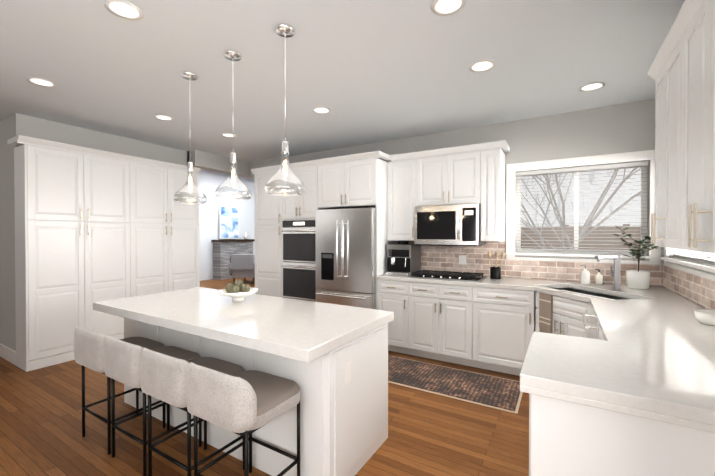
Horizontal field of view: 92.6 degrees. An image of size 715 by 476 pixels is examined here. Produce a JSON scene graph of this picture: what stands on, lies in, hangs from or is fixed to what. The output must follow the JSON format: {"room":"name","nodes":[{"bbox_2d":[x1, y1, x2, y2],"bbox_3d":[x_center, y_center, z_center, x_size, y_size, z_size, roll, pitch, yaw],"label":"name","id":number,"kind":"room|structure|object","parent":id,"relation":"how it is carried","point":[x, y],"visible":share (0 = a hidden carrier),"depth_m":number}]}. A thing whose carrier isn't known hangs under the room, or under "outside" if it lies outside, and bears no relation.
{"room":"kitchen","nodes":[
{"label":"kitchen","id":0,"kind":"room"},
{"bbox_2d":[0,113,186,350],"bbox_3d":[-5.373,-0.351,5.830,5.200,3.400,1.940,0,1,31],"label":"wall block","id":1,"kind":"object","parent":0,"point":[14,125],"depth_m":3.88},
{"bbox_2d":[0,343,15,364],"bbox_3d":[-5.793,1.287,4.955,4.998,0.140,0.014,0,1,31],"label":"baseboard return","id":2,"kind":"object","parent":1,"relation":"attached to","point":[8,354],"visible":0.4,"depth_m":3.80},
{"bbox_2d":[199,170,255,280],"bbox_3d":[-4.768,-0.394,10.660,0.150,3.400,6.960,0,1,31],"label":"wall","id":3,"kind":"structure","parent":0,"point":[210,182],"depth_m":10.87},
{"bbox_2d":[187,150,280,177],"bbox_3d":[-0.447,-0.371,8.057,0.940,3.400,6.960,0,1,31],"label":"wall","id":4,"kind":"structure","parent":0,"point":[202,160],"depth_m":5.66},
{"bbox_2d":[0,278,528,475],"bbox_3d":[-2.212,1.405,5.085,11.400,0.100,13.900,0,1,31],"label":"floor","id":5,"kind":"structure","parent":0,"point":[431,434],"depth_m":2.39},
{"bbox_2d":[7,135,200,371],"bbox_3d":[-3.011,0.162,4.366,0.351,2.400,1.998,0,1,31],"label":"pantry","id":6,"kind":"object","parent":5,"relation":"on","point":[92,225],"visible":0.92,"depth_m":3.93},
{"bbox_2d":[74,326,164,454],"bbox_3d":[-1.664,0.991,2.415,0.483,0.776,0.441,0,1,31],"label":"stool","id":7,"kind":"object","parent":5,"relation":"on","point":[89,349],"visible":0.48,"depth_m":2.25},
{"bbox_2d":[103,336,201,475],"bbox_3d":[-1.300,0.993,2.196,0.483,0.776,0.441,0,1,31],"label":"stool","id":8,"kind":"object","parent":5,"relation":"on","point":[121,361],"visible":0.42,"depth_m":2.03},
{"bbox_2d":[140,348,244,475],"bbox_3d":[-0.936,0.995,1.977,0.483,0.776,0.441,0,1,31],"label":"stool","id":9,"kind":"object","parent":5,"relation":"on","point":[163,377],"visible":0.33,"depth_m":1.81},
{"bbox_2d":[211,239,254,279],"bbox_3d":[-4.068,0.676,11.275,0.415,1.250,1.400,0,1,31],"label":"fireplace","id":10,"kind":"object","parent":5,"relation":"on","point":[223,250],"visible":0.57,"depth_m":10.81},
{"bbox_2d":[219,205,238,238],"bbox_3d":[-4.218,-0.509,11.268,0.045,1.080,0.750,0,1,31],"label":"art","id":11,"kind":"object","parent":10,"relation":"on","point":[228,222],"visible":1,"depth_m":11.21},
{"bbox_2d":[228,254,254,283],"bbox_3d":[-3.193,0.887,10.023,0.840,0.850,0.750,0,1,11],"label":"armchair","id":12,"kind":"object","parent":5,"relation":"on","point":[241,265],"visible":0.69,"depth_m":9.67},
{"bbox_2d":[186,362,299,475],"bbox_3d":[-0.572,0.997,1.758,0.483,0.776,0.441,0,1,31],"label":"stool","id":13,"kind":"object","parent":5,"relation":"on","point":[245,404],"visible":1,"depth_m":1.60},
{"bbox_2d":[124,319,387,475],"bbox_3d":[-0.867,0.972,2.602,2.122,0.810,0.698,0,1,31],"label":"kitchen island","id":14,"kind":"object","parent":5,"relation":"on","point":[331,360],"depth_m":1.98},
{"bbox_2d":[93,287,392,362],"bbox_3d":[-0.916,0.538,2.528,2.170,0.060,0.930,0,1,31],"label":"island countertop","id":15,"kind":"structure","parent":14,"relation":"on","point":[302,331],"depth_m":2.18},
{"bbox_2d":[218,279,257,301],"bbox_3d":[-0.959,0.419,2.757,0.310,0.172,0.310,0,1,31],"label":"fruit bowl","id":16,"kind":"object","parent":15,"relation":"on","point":[238,290],"visible":1,"depth_m":2.71},
{"bbox_2d":[251,160,328,301],"bbox_3d":[-0.929,0.155,5.120,1.250,2.400,0.696,0,1,31],"label":"tall cabinet","id":17,"kind":"object","parent":5,"relation":"on","point":[285,266],"visible":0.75,"depth_m":4.83},
{"bbox_2d":[315,207,374,308],"bbox_3d":[-0.035,0.495,4.556,0.850,1.730,0.736,0,1,31],"label":"fridge","id":18,"kind":"object","parent":5,"relation":"on","point":[345,255],"visible":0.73,"depth_m":4.26},
{"bbox_2d":[316,151,396,309],"bbox_3d":[0.021,0.160,4.572,0.937,2.400,0.656,0,1,31],"label":"surround","id":19,"kind":"object","parent":5,"relation":"on","point":[358,181],"visible":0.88,"depth_m":4.26},
{"bbox_2d":[388,355,522,413],"bbox_3d":[0.484,1.365,3.513,2.180,0.008,0.650,0,1,31],"label":"rug","id":20,"kind":"object","parent":5,"relation":"on","point":[503,394],"visible":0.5,"depth_m":3.20},
{"bbox_2d":[529,394,714,475],"bbox_3d":[1.167,0.966,1.260,0.916,0.847,0.641,0,1,31],"label":"peninsula base panel","id":21,"kind":"object","parent":5,"relation":"on","point":[566,439],"depth_m":1.10},
{"bbox_2d":[377,274,714,433],"bbox_3d":[0.967,0.498,2.680,2.728,0.062,2.934,0,1,31],"label":"countertop","id":22,"kind":"structure","parent":21,"relation":"on","point":[634,353],"depth_m":2.16},
{"bbox_2d":[386,241,420,275],"bbox_3d":[0.559,0.246,4.286,0.320,0.410,0.471,0,1,31],"label":"coffee machine","id":23,"kind":"object","parent":22,"relation":"on","point":[403,258],"visible":0.96,"depth_m":4.20},
{"bbox_2d":[407,270,486,281],"bbox_3d":[1.045,0.432,3.990,0.800,0.045,0.480,0,1,31],"label":"cooktop","id":24,"kind":"object","parent":22,"relation":"in","point":[452,275],"visible":1,"depth_m":3.89},
{"bbox_2d":[488,251,504,278],"bbox_3d":[1.550,0.302,3.824,0.185,0.308,0.110,0,1,31],"label":"utensil crock","id":25,"kind":"object","parent":22,"relation":"on","point":[495,272],"visible":1,"depth_m":3.79},
{"bbox_2d":[539,293,552,333],"bbox_3d":[1.706,0.690,3.101,0.020,0.366,0.140,0,1,-14],"label":"hanging towel","id":26,"kind":"object","parent":22,"relation":"hanging from","point":[545,313],"visible":0.9,"depth_m":3.09},
{"bbox_2d":[580,265,589,284],"bbox_3d":[2.273,0.362,3.413,0.082,0.194,0.080,0,1,31],"label":"soap dispenser","id":27,"kind":"object","parent":22,"relation":"on","point":[585,276],"visible":1,"depth_m":3.38},
{"bbox_2d":[595,269,602,284],"bbox_3d":[2.387,0.383,3.379,0.062,0.154,0.060,0,1,31],"label":"soap dispenser","id":28,"kind":"object","parent":22,"relation":"on","point":[598,278],"visible":1,"depth_m":3.36},
{"bbox_2d":[595,255,620,290],"bbox_3d":[2.207,0.308,3.014,0.204,0.310,0.218,0,1,31],"label":"faucet","id":29,"kind":"object","parent":22,"relation":"on","point":[616,273],"visible":1,"depth_m":3.01},
{"bbox_2d":[614,225,658,288],"bbox_3d":[2.546,0.170,3.105,0.348,0.584,0.452,0,1,31],"label":"potted plant","id":30,"kind":"object","parent":22,"relation":"on","point":[638,279],"visible":0.9,"depth_m":3.10},
{"bbox_2d":[694,309,714,325],"bbox_3d":[1.951,0.440,1.880,0.144,0.065,0.144,0,1,31],"label":"bowl","id":31,"kind":"object","parent":22,"relation":"on","point":[705,317],"visible":1,"depth_m":1.87},
{"bbox_2d":[0,0,684,161],"bbox_3d":[-3.682,-1.373,2.619,11.400,0.100,8.200,0,1,31],"label":"ceiling","id":32,"kind":"structure","parent":0,"point":[369,71],"depth_m":2.64},
{"bbox_2d":[26,77,55,86],"bbox_3d":[-2.682,-1.322,2.904,0.190,0.006,0.190,0,1,31],"label":"recessed light","id":33,"kind":"object","parent":32,"relation":"in","point":[40,82],"visible":1,"depth_m":2.90},
{"bbox_2d":[104,0,143,20],"bbox_3d":[-1.343,-1.314,1.969,0.190,0.006,0.190,0,1,31],"label":"recessed light","id":34,"kind":"object","parent":32,"relation":"in","point":[124,9],"visible":1,"depth_m":1.97},
{"bbox_2d":[154,115,173,120],"bbox_3d":[-2.142,-1.330,3.781,0.190,0.006,0.190,0,1,31],"label":"recessed light","id":35,"kind":"object","parent":32,"relation":"in","point":[164,117],"visible":0.96,"depth_m":3.77},
{"bbox_2d":[173,71,206,204],"bbox_3d":[-1.360,-0.802,2.778,0.256,1.045,0.256,0,1,31],"label":"pendant light","id":36,"kind":"object","parent":32,"relation":"hanging from","point":[188,75],"visible":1,"depth_m":2.76},
{"bbox_2d":[221,133,235,137],"bbox_3d":[-1.673,-1.336,4.444,0.190,0.006,0.190,0,1,31],"label":"recessed light","id":37,"kind":"object","parent":32,"relation":"in","point":[230,135],"visible":0.98,"depth_m":4.45},
{"bbox_2d":[214,50,251,200],"bbox_3d":[-0.896,-0.799,2.463,0.256,1.045,0.256,0,1,31],"label":"pendant light","id":38,"kind":"object","parent":32,"relation":"hanging from","point":[232,55],"visible":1,"depth_m":2.45},
{"bbox_2d":[265,23,305,195],"bbox_3d":[-0.457,-0.796,2.164,0.256,1.045,0.256,0,1,31],"label":"pendant light","id":39,"kind":"object","parent":32,"relation":"hanging from","point":[284,30],"visible":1,"depth_m":2.15},
{"bbox_2d":[312,107,330,113],"bbox_3d":[-0.374,-1.328,3.557,0.190,0.006,0.190,0,1,31],"label":"recessed light","id":40,"kind":"object","parent":32,"relation":"in","point":[321,110],"visible":1,"depth_m":3.56},
{"bbox_2d":[431,0,465,15],"bbox_3d":[0.511,-1.313,1.926,0.190,0.006,0.190,0,1,31],"label":"recessed light","id":41,"kind":"object","parent":32,"relation":"in","point":[444,7],"visible":1,"depth_m":1.94},
{"bbox_2d":[469,60,494,71],"bbox_3d":[0.957,-1.320,2.627,0.190,0.006,0.190,0,1,31],"label":"recessed light","id":42,"kind":"object","parent":32,"relation":"in","point":[482,65],"visible":1,"depth_m":2.62},
{"bbox_2d":[579,82,604,91],"bbox_3d":[2.053,-1.323,2.993,0.190,0.006,0.190,0,1,31],"label":"recessed light","id":43,"kind":"object","parent":32,"relation":"in","point":[593,86],"visible":1,"depth_m":2.99},
{"bbox_2d":[281,99,663,286],"bbox_3d":[0.909,0.010,4.517,5.040,2.700,0.150,0,1,31],"label":"wall","id":44,"kind":"structure","parent":0,"point":[621,128],"depth_m":3.68},
{"bbox_2d":[387,152,422,240],"bbox_3d":[0.658,-0.503,4.368,0.451,1.070,0.342,0,1,31],"label":"upper cabinet","id":45,"kind":"object","parent":44,"relation":"attached to","point":[404,175],"depth_m":4.22},
{"bbox_2d":[423,143,482,205],"bbox_3d":[1.120,-0.708,4.088,0.742,0.655,0.342,0,1,31],"label":"upper cabinet","id":46,"kind":"object","parent":44,"relation":"attached to","point":[474,175],"depth_m":3.90},
{"bbox_2d":[414,204,485,245],"bbox_3d":[1.082,-0.143,4.029,0.730,0.460,0.485,0,1,31],"label":"microwave","id":47,"kind":"object","parent":46,"relation":"attached to","point":[450,225],"visible":0.98,"depth_m":3.85},
{"bbox_2d":[481,140,506,241],"bbox_3d":[1.502,-0.499,3.859,0.262,1.070,0.342,0,1,31],"label":"upper cabinet","id":48,"kind":"object","parent":44,"relation":"attached to","point":[493,206],"depth_m":3.70},
{"bbox_2d":[408,241,659,286],"bbox_3d":[1.720,0.235,3.937,2.730,0.439,0.009,0,1,31],"label":"tile backsplash","id":49,"kind":"structure","parent":44,"relation":"attached to","point":[437,258],"depth_m":3.91},
{"bbox_2d":[459,255,465,264],"bbox_3d":[1.288,0.268,4.189,0.090,0.110,0.005,0,1,31],"label":"electrical outlet","id":50,"kind":"object","parent":49,"relation":"attached to","point":[462,259],"visible":1,"depth_m":4.19},
{"bbox_2d":[505,150,660,264],"bbox_3d":[2.313,-0.297,3.628,1.360,1.090,0.180,0,1,31],"label":"window","id":51,"kind":"structure","parent":44,"relation":"in","point":[654,257],"depth_m":3.63},
{"bbox_2d":[516,161,648,254],"bbox_3d":[2.326,-0.291,3.629,1.168,0.913,0.055,0,1,31],"label":"window blinds","id":52,"kind":"object","parent":51,"relation":"attached to","point":[590,168],"visible":0.96,"depth_m":3.58},
{"bbox_2d":[669,248,714,274],"bbox_3d":[0.898,0.052,-0.239,0.150,2.700,8.010,0,1,31],"label":"wall","id":53,"kind":"structure","parent":0,"point":[672,251],"depth_m":2.74},
{"bbox_2d":[651,56,658,245],"bbox_3d":[1.862,-0.481,1.848,0.342,1.070,0.271,0,1,31],"label":"upper cabinet","id":54,"kind":"object","parent":53,"relation":"attached to","point":[654,67],"depth_m":2.01},
{"bbox_2d":[659,28,674,248],"bbox_3d":[1.730,-0.479,1.629,0.342,1.070,0.428,0,1,31],"label":"upper cabinet","id":55,"kind":"object","parent":53,"relation":"attached to","point":[667,53],"depth_m":1.82},
{"bbox_2d":[660,265,714,309],"bbox_3d":[2.135,0.252,1.971,0.009,0.439,2.949,0,1,31],"label":"tile backsplash","id":56,"kind":"structure","parent":53,"relation":"attached to","point":[697,290],"depth_m":2.53},
{"bbox_2d":[661,247,714,279],"bbox_3d":[2.514,-0.287,2.508,0.180,1.090,1.450,0,1,31],"label":"window","id":57,"kind":"structure","parent":53,"relation":"in","point":[666,259],"depth_m":2.55},
{"bbox_2d":[674,250,714,264],"bbox_3d":[2.523,-0.281,2.509,0.055,0.913,1.268,0,1,31],"label":"window blinds","id":58,"kind":"object","parent":57,"relation":"attached to","point":[699,259],"visible":0.1,"depth_m":2.56},
{"bbox_2d":[675,0,714,253],"bbox_3d":[1.473,-0.475,1.203,0.342,1.070,0.773,0,1,31],"label":"upper cabinet","id":59,"kind":"object","parent":53,"relation":"attached to","point":[681,72],"depth_m":1.41},
{"label":"outside","id":60,"kind":"structure","parent":0,"visible":0},
{"bbox_2d":[521,168,640,226],"bbox_3d":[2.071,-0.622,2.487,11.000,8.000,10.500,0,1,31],"label":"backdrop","id":61,"kind":"structure","parent":60,"point":[616,203],"depth_m":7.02},
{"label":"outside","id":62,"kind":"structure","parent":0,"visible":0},
{"bbox_2d":[521,168,640,248],"bbox_3d":[2.289,-0.827,3.513,8.283,6.400,8.086,0,1,31],"label":"tree","id":63,"kind":"object","parent":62,"point":[589,219],"depth_m":5.48},
{"bbox_2d":[521,224,705,254],"bbox_3d":[1.630,1.578,2.550,8.000,3.600,10.120,0,1,31],"label":"fence","id":64,"kind":"object","parent":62,"point":[546,235],"visible":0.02,"depth_m":6.57}
]}

